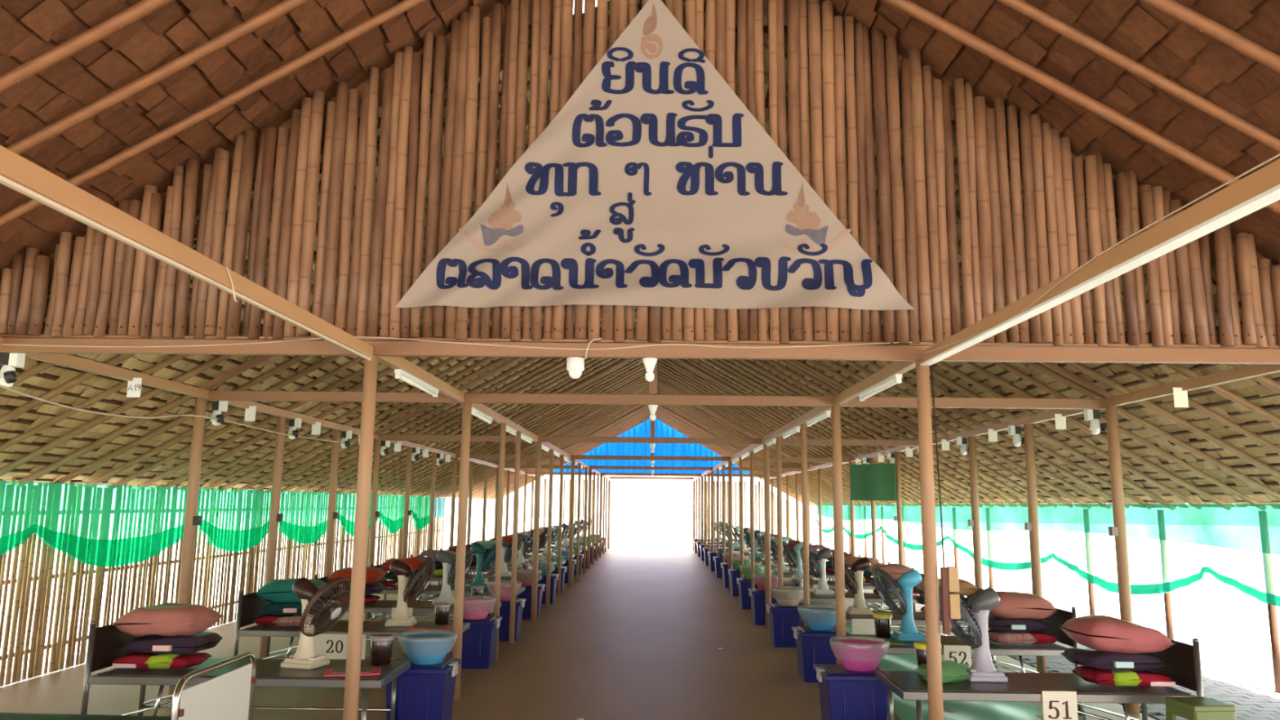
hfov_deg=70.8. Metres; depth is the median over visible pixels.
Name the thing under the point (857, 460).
paper tag
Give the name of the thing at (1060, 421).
paper tag
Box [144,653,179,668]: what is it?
print
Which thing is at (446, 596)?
fan
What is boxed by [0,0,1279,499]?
ceiling
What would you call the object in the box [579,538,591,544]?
bowl
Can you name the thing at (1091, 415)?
spot lamp
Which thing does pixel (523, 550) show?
fan
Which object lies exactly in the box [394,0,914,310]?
banner
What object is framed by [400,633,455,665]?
bowl
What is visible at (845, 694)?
storage box
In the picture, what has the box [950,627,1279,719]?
floor
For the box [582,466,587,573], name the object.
post
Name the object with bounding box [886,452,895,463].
spot lamp
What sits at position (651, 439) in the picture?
roof truss
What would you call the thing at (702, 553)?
storage box
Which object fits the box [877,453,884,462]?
paper tag
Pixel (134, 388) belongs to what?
paper tag
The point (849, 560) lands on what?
pillow
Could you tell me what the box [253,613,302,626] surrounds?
pillow
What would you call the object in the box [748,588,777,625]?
storage box
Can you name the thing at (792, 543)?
pillow
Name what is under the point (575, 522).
fan
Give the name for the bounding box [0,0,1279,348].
wall
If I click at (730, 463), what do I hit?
post
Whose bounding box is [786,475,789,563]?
post
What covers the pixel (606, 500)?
post
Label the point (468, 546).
pillow
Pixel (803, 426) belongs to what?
post
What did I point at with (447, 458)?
paper tag
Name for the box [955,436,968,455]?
spot lamp
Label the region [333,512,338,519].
switch box
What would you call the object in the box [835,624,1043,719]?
plastic sheet
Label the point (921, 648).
jar
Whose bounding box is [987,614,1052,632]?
blanket
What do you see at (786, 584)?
bed
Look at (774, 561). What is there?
bed
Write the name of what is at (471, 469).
post
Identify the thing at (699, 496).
post
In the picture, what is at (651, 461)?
bulb
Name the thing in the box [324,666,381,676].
folder
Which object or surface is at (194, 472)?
post
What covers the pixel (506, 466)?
roof truss
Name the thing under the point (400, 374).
tube light
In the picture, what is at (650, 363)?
socket
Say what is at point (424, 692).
storage box
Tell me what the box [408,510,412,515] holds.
switch box
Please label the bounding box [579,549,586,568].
storage box
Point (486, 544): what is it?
pillow
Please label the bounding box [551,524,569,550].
fan
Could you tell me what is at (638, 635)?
floor
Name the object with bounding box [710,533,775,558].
bed
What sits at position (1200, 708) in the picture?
stool
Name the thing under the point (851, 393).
beam
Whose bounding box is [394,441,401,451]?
paper tag
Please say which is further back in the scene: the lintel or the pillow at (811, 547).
the lintel
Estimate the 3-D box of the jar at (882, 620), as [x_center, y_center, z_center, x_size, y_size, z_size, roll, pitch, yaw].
[2.074,2.263,7.682,0.162,0.200,0.162,1,-9,1]
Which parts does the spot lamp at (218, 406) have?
lamp shade, bulb, knob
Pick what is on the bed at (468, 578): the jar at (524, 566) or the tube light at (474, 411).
the jar at (524, 566)
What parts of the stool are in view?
leg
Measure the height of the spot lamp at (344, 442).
0.225 m
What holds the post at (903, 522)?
on the ground
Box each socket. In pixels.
[642,357,657,372]
[648,404,657,414]
[649,443,655,449]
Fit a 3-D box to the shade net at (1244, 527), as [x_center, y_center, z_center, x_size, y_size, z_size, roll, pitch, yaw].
[5.692,3.261,17.127,0.173,1.026,26.000,1,-9,1]
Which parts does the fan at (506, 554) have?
motor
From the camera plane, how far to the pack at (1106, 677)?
5.57 m
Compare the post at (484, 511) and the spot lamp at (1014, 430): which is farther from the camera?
the post at (484, 511)
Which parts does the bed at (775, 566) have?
frame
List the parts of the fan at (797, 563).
motor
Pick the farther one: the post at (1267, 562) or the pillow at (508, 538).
the pillow at (508, 538)
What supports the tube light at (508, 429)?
attached to the beam at (445, 388)
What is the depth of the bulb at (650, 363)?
5.23 m
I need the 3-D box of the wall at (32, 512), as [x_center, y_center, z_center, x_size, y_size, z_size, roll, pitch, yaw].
[-5.412,2.659,12.459,0.091,1.761,23.300,1,-9,1]
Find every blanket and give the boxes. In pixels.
[120,631,222,654]
[259,600,323,615]
[332,582,386,595]
[383,570,426,580]
[426,561,455,569]
[453,554,476,561]
[475,548,493,555]
[817,560,835,568]
[847,568,872,577]
[867,578,900,588]
[915,594,969,606]
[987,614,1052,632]
[1060,648,1165,671]
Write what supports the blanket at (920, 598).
on the pack at (922, 609)
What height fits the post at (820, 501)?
2.450 m
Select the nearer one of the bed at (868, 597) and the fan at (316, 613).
the fan at (316, 613)
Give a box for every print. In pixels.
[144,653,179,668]
[272,615,302,626]
[392,580,424,587]
[433,568,443,575]
[987,631,1037,644]
[1106,670,1141,685]
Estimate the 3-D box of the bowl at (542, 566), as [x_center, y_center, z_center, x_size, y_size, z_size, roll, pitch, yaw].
[-1.574,3.385,14.656,0.419,0.205,0.424,1,-9,1]
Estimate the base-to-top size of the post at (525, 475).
2.450 m
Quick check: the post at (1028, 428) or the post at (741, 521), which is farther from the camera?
the post at (741, 521)
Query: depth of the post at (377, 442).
12.48 m
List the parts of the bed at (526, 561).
rail, frame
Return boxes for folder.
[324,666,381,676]
[407,626,450,631]
[859,638,904,645]
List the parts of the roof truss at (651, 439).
king post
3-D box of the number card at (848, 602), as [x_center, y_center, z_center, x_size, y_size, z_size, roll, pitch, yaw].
[2.535,2.972,10.907,0.220,0.170,0.006,1,-9,1]
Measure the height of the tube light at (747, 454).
0.059 m
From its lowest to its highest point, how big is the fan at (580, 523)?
0.590 m
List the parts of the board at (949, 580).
cord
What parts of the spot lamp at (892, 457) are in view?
lamp shade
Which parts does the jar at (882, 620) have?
lid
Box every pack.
[111,651,212,669]
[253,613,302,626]
[326,595,381,604]
[381,579,424,587]
[423,568,443,575]
[453,561,476,566]
[825,567,834,573]
[845,576,873,582]
[872,588,919,595]
[920,606,973,616]
[987,629,1057,644]
[1071,666,1176,686]
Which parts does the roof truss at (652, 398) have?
king post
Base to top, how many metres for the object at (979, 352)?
0.110 m
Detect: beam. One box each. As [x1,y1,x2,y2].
[0,145,373,360]
[0,337,546,479]
[377,355,609,479]
[693,360,915,480]
[758,364,1279,481]
[920,158,1279,365]
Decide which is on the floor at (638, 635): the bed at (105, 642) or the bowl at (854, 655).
the bed at (105, 642)
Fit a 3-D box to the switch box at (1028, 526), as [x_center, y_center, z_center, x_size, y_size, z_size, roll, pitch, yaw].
[3.922,1.681,9.098,0.050,0.075,0.060,1,-9,1]
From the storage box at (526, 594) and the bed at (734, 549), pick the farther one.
the bed at (734, 549)
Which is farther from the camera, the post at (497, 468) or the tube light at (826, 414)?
the post at (497, 468)
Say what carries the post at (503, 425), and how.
on the floor at (638, 635)
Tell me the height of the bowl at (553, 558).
0.205 m
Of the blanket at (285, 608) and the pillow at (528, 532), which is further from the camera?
the pillow at (528, 532)
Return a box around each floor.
[0,546,1155,719]
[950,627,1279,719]
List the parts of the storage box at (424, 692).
lid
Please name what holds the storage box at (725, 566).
on the floor at (638, 635)
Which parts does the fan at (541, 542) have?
motor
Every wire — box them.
[0,336,911,350]
[0,384,338,442]
[225,266,236,302]
[585,337,602,359]
[855,451,895,464]
[923,153,1279,353]
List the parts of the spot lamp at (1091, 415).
lamp shade, bulb, knob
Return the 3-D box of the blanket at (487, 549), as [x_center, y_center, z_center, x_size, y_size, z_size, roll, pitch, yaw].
[-2.967,3.709,17.394,0.528,0.124,0.422,1,-9,1]
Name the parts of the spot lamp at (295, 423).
lamp shade, knob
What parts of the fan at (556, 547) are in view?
motor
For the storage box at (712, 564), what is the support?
on the floor at (638, 635)
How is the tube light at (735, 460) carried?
attached to the beam at (851, 393)
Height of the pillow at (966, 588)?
0.194 m
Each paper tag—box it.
[126,377,142,397]
[244,405,256,421]
[311,422,320,435]
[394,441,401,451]
[422,448,428,457]
[444,453,450,462]
[855,458,861,464]
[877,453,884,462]
[906,447,912,457]
[941,439,949,450]
[987,428,997,441]
[1054,413,1066,429]
[1173,387,1188,407]
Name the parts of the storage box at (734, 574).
lid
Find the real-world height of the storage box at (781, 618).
0.451 m
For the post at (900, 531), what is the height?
2.450 m
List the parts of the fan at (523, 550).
motor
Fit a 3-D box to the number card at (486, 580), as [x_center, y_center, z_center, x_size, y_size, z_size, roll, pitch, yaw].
[-2.335,3.279,13.171,0.220,0.170,0.006,1,-9,1]
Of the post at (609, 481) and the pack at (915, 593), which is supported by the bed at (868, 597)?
the pack at (915, 593)
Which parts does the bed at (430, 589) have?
leg, headboard, leg, rail, frame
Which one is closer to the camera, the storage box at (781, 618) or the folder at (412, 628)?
the folder at (412, 628)
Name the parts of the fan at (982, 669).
motor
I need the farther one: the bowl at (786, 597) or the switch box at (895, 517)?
the switch box at (895, 517)
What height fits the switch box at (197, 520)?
0.075 m
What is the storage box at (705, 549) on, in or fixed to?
on the floor at (638, 635)
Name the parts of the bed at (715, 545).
frame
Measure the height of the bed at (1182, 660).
0.828 m
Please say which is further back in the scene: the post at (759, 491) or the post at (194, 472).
the post at (759, 491)
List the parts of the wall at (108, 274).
thatch panel, thatch panel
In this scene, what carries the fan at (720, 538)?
on the bed at (755, 529)
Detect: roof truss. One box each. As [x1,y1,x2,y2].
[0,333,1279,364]
[199,269,1113,409]
[374,311,918,446]
[452,358,854,462]
[495,380,808,471]
[523,404,777,477]
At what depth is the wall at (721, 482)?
32.59 m
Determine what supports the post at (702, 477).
on the floor at (638, 635)
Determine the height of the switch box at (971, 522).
0.075 m
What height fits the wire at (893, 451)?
0.227 m
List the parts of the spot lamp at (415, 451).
lamp shade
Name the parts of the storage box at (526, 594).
lid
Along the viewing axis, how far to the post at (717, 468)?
20.65 m
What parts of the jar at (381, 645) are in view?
lid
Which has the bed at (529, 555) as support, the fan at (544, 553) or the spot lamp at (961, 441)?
the fan at (544, 553)
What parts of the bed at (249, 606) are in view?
leg, headboard, leg, frame, rail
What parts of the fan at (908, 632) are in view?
motor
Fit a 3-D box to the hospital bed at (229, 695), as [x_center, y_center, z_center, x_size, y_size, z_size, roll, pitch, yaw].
[-3.022,1.835,4.327,1.993,0.875,0.847,1,-9,1]
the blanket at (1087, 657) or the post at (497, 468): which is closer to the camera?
the blanket at (1087, 657)
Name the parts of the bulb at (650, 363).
bulb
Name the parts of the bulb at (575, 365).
bulb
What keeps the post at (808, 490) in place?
on the floor at (638, 635)
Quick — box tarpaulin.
[553,418,750,474]
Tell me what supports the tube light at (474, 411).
attached to the beam at (445, 388)
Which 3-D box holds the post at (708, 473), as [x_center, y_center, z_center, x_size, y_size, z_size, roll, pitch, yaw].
[1.832,4.228,23.910,0.062,2.440,0.062,1,-9,1]
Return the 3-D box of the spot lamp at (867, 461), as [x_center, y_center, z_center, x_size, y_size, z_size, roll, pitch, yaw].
[4.083,1.860,16.116,0.172,0.225,0.138,1,-9,1]
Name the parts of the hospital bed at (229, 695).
mattress, foot rail, foot panel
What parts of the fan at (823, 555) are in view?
motor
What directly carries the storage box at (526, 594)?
on the floor at (638, 635)
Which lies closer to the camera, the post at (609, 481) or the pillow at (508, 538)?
the pillow at (508, 538)
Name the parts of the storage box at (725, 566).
lid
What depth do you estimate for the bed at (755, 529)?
28.63 m
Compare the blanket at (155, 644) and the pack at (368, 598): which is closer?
the blanket at (155, 644)
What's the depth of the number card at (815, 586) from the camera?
12.73 m
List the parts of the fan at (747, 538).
motor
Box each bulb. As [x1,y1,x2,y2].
[566,356,584,378]
[642,357,657,382]
[648,404,657,421]
[649,443,655,453]
[649,460,654,467]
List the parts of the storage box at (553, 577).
lid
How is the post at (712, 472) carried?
on the floor at (638, 635)
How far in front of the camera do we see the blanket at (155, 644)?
5.85 m
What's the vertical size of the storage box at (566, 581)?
0.451 m
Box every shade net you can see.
[0,509,435,566]
[434,497,445,517]
[815,504,1279,607]
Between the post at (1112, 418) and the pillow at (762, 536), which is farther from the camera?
the pillow at (762, 536)
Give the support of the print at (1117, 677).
attached to the pack at (1106, 677)
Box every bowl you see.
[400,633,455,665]
[462,598,495,619]
[487,582,520,600]
[515,570,541,585]
[531,562,555,574]
[542,555,564,567]
[555,550,573,559]
[564,546,582,554]
[573,542,586,550]
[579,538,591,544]
[715,548,728,556]
[724,553,740,563]
[731,559,751,570]
[740,566,764,579]
[752,575,777,590]
[771,587,803,606]
[799,607,835,631]
[831,639,887,671]
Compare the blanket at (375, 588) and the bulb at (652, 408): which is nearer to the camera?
the bulb at (652, 408)
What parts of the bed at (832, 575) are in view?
frame, rail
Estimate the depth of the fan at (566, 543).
23.49 m
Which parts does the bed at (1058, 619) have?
frame, rail, leg, headboard, leg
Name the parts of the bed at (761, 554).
frame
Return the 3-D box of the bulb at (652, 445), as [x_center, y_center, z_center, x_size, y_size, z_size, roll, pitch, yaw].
[0.176,1.241,12.642,0.088,0.136,0.088,1,-9,1]
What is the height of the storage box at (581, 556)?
0.451 m
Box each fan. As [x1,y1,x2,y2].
[280,577,351,670]
[384,558,435,626]
[432,548,473,604]
[468,542,496,588]
[493,536,522,576]
[516,533,533,568]
[528,529,547,560]
[542,527,558,555]
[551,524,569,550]
[561,523,577,546]
[568,521,582,542]
[574,520,587,539]
[579,519,591,537]
[710,520,722,539]
[714,522,728,542]
[719,523,733,545]
[724,524,740,548]
[732,526,749,552]
[743,529,761,559]
[754,533,773,564]
[764,537,789,573]
[782,541,803,582]
[800,546,834,595]
[831,555,873,615]
[872,567,925,641]
[938,585,1008,682]
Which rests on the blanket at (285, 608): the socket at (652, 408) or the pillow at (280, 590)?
the pillow at (280, 590)
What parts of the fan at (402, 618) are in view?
motor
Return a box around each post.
[168,397,206,699]
[258,417,286,658]
[323,429,340,577]
[342,355,377,719]
[364,439,380,619]
[401,447,412,558]
[426,453,436,595]
[449,457,457,546]
[451,402,471,700]
[466,462,473,574]
[481,465,488,540]
[493,422,506,660]
[493,467,498,565]
[505,470,510,535]
[508,431,520,644]
[522,474,526,531]
[529,475,533,529]
[530,442,542,622]
[542,479,546,545]
[545,448,553,608]
[556,454,564,596]
[568,459,574,587]
[575,463,581,580]
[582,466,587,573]
[586,469,591,569]
[591,471,595,564]
[595,473,599,560]
[598,475,602,557]
[602,477,604,554]
[604,478,607,551]
[607,480,610,548]
[693,480,695,550]
[695,480,697,538]
[697,478,700,541]
[700,476,703,558]
[704,475,706,547]
[707,472,710,566]
[711,471,714,551]
[716,467,719,556]
[722,464,725,582]
[728,461,733,590]
[739,457,743,577]
[750,451,755,610]
[758,481,760,530]
[764,443,771,627]
[770,478,773,534]
[776,436,782,588]
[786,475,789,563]
[795,473,799,540]
[800,423,809,626]
[807,471,810,544]
[817,468,822,545]
[831,406,846,664]
[848,462,855,555]
[848,520,851,554]
[863,519,866,556]
[869,457,876,593]
[880,519,884,564]
[894,452,903,610]
[902,521,905,565]
[915,360,943,719]
[952,528,959,578]
[968,435,982,589]
[986,530,993,589]
[1023,424,1047,672]
[1028,530,1032,593]
[1084,532,1095,615]
[1105,406,1139,713]
[1159,539,1173,639]
[1262,552,1279,693]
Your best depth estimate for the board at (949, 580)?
4.99 m
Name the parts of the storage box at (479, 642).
lid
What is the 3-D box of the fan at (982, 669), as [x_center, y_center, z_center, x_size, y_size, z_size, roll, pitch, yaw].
[2.157,1.778,5.879,0.402,0.590,0.442,0,-9,6]
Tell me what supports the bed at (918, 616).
on the floor at (638, 635)
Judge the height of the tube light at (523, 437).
0.059 m
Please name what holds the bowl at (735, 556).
on the storage box at (725, 566)
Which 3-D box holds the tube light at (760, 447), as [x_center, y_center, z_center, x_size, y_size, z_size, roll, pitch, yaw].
[1.742,1.310,13.238,0.045,0.059,1.040,1,-9,1]
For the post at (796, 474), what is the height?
2.450 m
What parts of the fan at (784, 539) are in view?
motor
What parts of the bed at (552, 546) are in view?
frame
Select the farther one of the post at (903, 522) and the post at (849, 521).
the post at (849, 521)
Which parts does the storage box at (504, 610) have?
lid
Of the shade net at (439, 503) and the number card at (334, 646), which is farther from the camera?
the shade net at (439, 503)
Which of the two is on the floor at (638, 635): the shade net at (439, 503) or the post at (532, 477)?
the post at (532, 477)
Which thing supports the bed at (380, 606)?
on the floor at (638, 635)
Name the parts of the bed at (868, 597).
frame, rail, leg, headboard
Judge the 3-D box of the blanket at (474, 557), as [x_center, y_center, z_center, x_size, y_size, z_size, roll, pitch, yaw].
[-2.993,3.395,15.428,0.529,0.126,0.420,1,-9,1]
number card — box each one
[314,634,366,659]
[391,607,413,617]
[472,577,488,582]
[813,584,828,589]
[844,598,853,610]
[851,618,874,635]
[943,644,971,671]
[1041,690,1078,719]
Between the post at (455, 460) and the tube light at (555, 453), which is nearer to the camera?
the tube light at (555, 453)
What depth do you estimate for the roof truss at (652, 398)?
7.72 m
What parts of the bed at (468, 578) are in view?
rail, frame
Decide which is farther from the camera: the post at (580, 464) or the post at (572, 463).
the post at (580, 464)
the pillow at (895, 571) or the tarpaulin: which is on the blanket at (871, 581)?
the pillow at (895, 571)
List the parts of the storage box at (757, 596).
lid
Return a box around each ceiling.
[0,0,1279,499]
[655,0,1279,507]
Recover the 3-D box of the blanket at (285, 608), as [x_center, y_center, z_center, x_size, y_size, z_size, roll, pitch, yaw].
[-3.093,2.216,8.068,0.522,0.132,0.450,1,-9,1]
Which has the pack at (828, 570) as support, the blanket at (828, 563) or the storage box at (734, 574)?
the blanket at (828, 563)
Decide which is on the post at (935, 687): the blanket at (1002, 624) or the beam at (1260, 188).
the beam at (1260, 188)
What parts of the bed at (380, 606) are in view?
headboard, rail, frame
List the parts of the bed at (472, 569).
rail, frame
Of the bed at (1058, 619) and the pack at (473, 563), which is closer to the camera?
the bed at (1058, 619)
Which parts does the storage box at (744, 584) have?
lid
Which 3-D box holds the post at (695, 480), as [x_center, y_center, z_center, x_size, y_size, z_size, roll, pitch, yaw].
[1.923,5.316,30.713,0.062,2.440,0.062,1,-9,1]
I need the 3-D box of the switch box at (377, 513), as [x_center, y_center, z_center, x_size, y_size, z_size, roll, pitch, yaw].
[-3.637,2.137,12.488,0.050,0.075,0.060,1,-9,1]
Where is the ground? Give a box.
[0,513,1279,652]
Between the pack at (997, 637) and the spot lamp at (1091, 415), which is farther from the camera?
the spot lamp at (1091, 415)
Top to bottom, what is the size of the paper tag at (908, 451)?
0.145 m
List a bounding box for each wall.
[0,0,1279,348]
[0,478,444,686]
[562,479,790,538]
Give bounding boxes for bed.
[0,652,257,719]
[80,621,410,719]
[233,590,470,659]
[314,569,501,640]
[367,559,524,621]
[410,554,542,600]
[438,546,555,585]
[469,542,565,574]
[483,537,574,574]
[505,534,582,564]
[516,532,586,559]
[524,529,591,554]
[703,528,755,542]
[706,541,760,552]
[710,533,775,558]
[715,547,786,563]
[733,538,799,570]
[743,542,817,580]
[750,546,831,581]
[761,552,860,592]
[776,559,892,611]
[799,567,925,628]
[835,580,994,663]
[845,606,1081,715]
[875,624,1203,719]
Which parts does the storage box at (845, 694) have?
lid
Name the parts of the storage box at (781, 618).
lid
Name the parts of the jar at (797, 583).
lid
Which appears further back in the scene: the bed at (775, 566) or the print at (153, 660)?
the bed at (775, 566)
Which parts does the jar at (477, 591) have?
lid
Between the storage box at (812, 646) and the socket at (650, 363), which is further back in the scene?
the storage box at (812, 646)
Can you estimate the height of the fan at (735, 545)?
0.590 m
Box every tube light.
[394,368,439,396]
[471,407,492,423]
[506,425,516,435]
[520,433,532,443]
[541,444,549,452]
[553,450,559,457]
[732,457,739,463]
[741,452,750,458]
[753,444,764,453]
[763,438,776,448]
[782,426,799,438]
[806,410,831,426]
[858,373,902,400]
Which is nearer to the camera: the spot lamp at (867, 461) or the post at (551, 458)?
the post at (551, 458)
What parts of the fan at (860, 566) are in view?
motor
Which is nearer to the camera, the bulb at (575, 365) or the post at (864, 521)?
the bulb at (575, 365)
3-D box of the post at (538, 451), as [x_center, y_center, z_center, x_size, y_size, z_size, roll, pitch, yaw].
[-1.437,2.364,12.483,0.083,2.440,0.083,1,-9,1]
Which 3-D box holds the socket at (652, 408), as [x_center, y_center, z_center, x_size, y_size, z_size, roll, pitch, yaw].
[0.110,0.434,7.728,0.088,0.095,0.088,1,-9,1]
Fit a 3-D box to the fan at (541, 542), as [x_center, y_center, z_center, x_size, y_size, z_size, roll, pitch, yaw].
[-1.942,3.576,17.418,0.402,0.590,0.442,0,-9,1]
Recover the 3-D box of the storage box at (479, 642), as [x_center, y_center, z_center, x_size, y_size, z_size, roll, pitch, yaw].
[-1.653,2.807,8.972,0.484,0.451,0.470,1,-9,1]
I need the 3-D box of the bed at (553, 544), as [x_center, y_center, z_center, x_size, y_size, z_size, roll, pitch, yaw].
[-2.291,5.239,25.424,1.879,0.828,0.700,1,-9,1]
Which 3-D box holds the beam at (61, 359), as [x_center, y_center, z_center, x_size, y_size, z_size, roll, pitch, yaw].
[-3.605,2.017,18.513,0.050,0.075,28.700,1,-9,1]
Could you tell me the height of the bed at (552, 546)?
0.828 m
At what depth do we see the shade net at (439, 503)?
23.18 m
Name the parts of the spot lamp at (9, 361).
bulb, lamp shade, knob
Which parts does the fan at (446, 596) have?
motor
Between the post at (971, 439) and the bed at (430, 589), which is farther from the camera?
the bed at (430, 589)
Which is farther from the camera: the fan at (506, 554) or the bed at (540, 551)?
the bed at (540, 551)
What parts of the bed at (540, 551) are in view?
frame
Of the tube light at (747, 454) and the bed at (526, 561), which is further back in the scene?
the bed at (526, 561)
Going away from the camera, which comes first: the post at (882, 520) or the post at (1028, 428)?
the post at (1028, 428)
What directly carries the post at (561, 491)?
on the floor at (638, 635)
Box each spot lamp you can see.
[0,352,25,387]
[209,400,228,426]
[287,417,301,439]
[340,430,351,448]
[379,440,390,455]
[411,447,419,461]
[436,453,443,465]
[862,457,869,464]
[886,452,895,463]
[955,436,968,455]
[1008,425,1024,446]
[1083,408,1106,434]
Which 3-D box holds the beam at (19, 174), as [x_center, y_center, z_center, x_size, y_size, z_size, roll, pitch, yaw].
[-1.623,-0.502,2.204,0.060,0.124,6.150,1,-9,1]
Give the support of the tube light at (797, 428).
attached to the beam at (851, 393)
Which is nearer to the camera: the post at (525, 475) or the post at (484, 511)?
the post at (484, 511)
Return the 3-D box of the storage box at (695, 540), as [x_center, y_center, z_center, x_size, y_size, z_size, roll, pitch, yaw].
[2.020,6.242,30.199,0.484,0.451,0.470,1,-9,1]
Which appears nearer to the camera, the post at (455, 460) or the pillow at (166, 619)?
the pillow at (166, 619)
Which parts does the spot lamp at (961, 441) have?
lamp shade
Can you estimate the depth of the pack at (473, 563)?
15.20 m
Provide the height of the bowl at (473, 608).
0.205 m
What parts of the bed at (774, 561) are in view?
frame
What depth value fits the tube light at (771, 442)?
11.84 m
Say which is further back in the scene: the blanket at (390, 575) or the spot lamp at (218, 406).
the blanket at (390, 575)
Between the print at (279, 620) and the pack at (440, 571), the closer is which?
the print at (279, 620)
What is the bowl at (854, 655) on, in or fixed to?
on the storage box at (845, 694)
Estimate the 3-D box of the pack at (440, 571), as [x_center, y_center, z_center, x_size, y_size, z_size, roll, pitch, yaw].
[-3.040,3.176,13.494,0.535,0.098,0.370,1,-9,1]
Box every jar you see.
[370,634,393,664]
[434,602,449,625]
[471,585,484,598]
[520,563,529,571]
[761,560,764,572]
[791,577,803,589]
[872,612,892,638]
[913,640,942,675]
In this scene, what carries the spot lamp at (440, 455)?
attached to the beam at (61, 359)
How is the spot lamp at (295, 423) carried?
attached to the beam at (61, 359)
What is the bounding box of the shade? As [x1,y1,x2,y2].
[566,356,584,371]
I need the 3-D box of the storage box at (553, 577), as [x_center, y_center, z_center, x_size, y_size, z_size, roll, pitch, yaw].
[-1.578,3.709,14.610,0.484,0.451,0.470,1,-9,1]
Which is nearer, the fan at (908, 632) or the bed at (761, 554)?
the fan at (908, 632)
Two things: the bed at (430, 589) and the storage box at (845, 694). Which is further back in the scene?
the bed at (430, 589)
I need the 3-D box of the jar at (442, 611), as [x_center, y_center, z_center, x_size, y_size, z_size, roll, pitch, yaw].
[-1.800,2.304,8.183,0.151,0.189,0.151,1,-9,1]
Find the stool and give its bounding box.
[1164,696,1235,719]
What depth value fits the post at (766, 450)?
12.16 m
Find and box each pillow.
[112,602,224,636]
[255,577,329,603]
[326,566,386,585]
[379,557,426,572]
[417,549,456,562]
[447,543,475,554]
[472,539,496,549]
[490,535,512,544]
[507,532,529,539]
[520,530,539,537]
[529,528,543,534]
[759,533,777,539]
[772,536,792,544]
[786,539,801,549]
[808,544,826,555]
[817,549,850,560]
[844,555,880,570]
[869,563,912,580]
[915,578,977,596]
[989,591,1057,619]
[1059,614,1175,653]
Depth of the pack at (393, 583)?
11.46 m
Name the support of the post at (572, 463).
on the floor at (638, 635)
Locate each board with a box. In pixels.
[849,463,897,501]
[930,364,960,634]
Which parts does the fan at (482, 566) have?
motor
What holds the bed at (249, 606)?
on the floor at (638, 635)
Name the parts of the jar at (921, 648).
lid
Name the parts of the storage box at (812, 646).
lid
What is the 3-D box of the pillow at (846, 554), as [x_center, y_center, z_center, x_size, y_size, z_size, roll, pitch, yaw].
[3.231,3.244,14.954,0.578,0.202,0.430,1,-9,1]
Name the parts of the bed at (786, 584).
frame, rail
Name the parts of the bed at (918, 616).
frame, rail, leg, headboard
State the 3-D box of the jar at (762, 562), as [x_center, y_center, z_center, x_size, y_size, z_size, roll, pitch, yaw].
[2.112,3.454,15.098,0.151,0.189,0.151,1,-9,1]
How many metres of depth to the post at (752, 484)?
14.03 m
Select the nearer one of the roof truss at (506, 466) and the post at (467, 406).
the post at (467, 406)
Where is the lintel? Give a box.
[609,476,693,479]
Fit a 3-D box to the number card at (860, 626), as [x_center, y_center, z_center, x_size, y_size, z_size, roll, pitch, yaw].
[2.208,2.649,8.907,0.220,0.170,0.006,1,-9,1]
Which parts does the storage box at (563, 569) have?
lid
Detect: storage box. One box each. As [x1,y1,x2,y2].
[386,657,462,719]
[448,616,502,668]
[487,598,525,641]
[518,583,545,619]
[537,573,559,604]
[550,566,567,593]
[561,559,576,583]
[573,554,583,575]
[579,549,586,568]
[586,546,595,563]
[590,542,599,559]
[693,538,697,553]
[695,541,706,556]
[699,544,711,560]
[702,547,716,565]
[707,551,716,571]
[713,556,727,577]
[720,562,735,587]
[728,568,745,596]
[736,577,758,609]
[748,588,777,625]
[765,603,804,647]
[791,626,849,682]
[813,663,888,719]
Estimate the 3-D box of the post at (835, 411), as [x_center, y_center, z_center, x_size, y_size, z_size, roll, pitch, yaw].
[1.664,1.606,7.519,0.083,2.440,0.083,1,-9,1]
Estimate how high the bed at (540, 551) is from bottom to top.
0.828 m
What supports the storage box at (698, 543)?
on the floor at (638, 635)
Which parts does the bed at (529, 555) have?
frame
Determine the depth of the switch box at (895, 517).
14.01 m
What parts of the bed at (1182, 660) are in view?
leg, leg, frame, rail, leg, headboard, leg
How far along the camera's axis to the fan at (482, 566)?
11.71 m
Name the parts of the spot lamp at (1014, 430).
lamp shade, bulb, knob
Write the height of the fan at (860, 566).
0.590 m
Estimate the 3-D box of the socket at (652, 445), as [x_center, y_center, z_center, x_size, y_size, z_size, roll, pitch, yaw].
[0.176,1.221,12.645,0.088,0.095,0.088,1,-9,1]
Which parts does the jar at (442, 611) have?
lid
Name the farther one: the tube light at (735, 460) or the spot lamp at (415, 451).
the tube light at (735, 460)
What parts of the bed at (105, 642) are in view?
leg, headboard, leg, frame, rail, leg, leg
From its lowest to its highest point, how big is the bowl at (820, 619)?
0.205 m
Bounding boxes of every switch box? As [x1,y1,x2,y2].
[192,515,202,525]
[276,514,284,521]
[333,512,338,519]
[375,511,380,516]
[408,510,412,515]
[893,515,897,520]
[968,520,973,526]
[1024,522,1031,530]
[1108,526,1118,536]
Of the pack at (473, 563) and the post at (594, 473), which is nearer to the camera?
the pack at (473, 563)
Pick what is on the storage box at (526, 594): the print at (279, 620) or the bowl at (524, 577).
the bowl at (524, 577)
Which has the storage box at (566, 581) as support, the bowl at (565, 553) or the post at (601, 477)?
the bowl at (565, 553)
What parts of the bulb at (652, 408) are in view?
bulb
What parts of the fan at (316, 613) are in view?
motor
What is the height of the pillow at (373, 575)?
0.194 m
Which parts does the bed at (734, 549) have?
frame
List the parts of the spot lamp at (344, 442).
lamp shade, knob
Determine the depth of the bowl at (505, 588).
10.64 m
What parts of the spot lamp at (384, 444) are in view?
lamp shade, knob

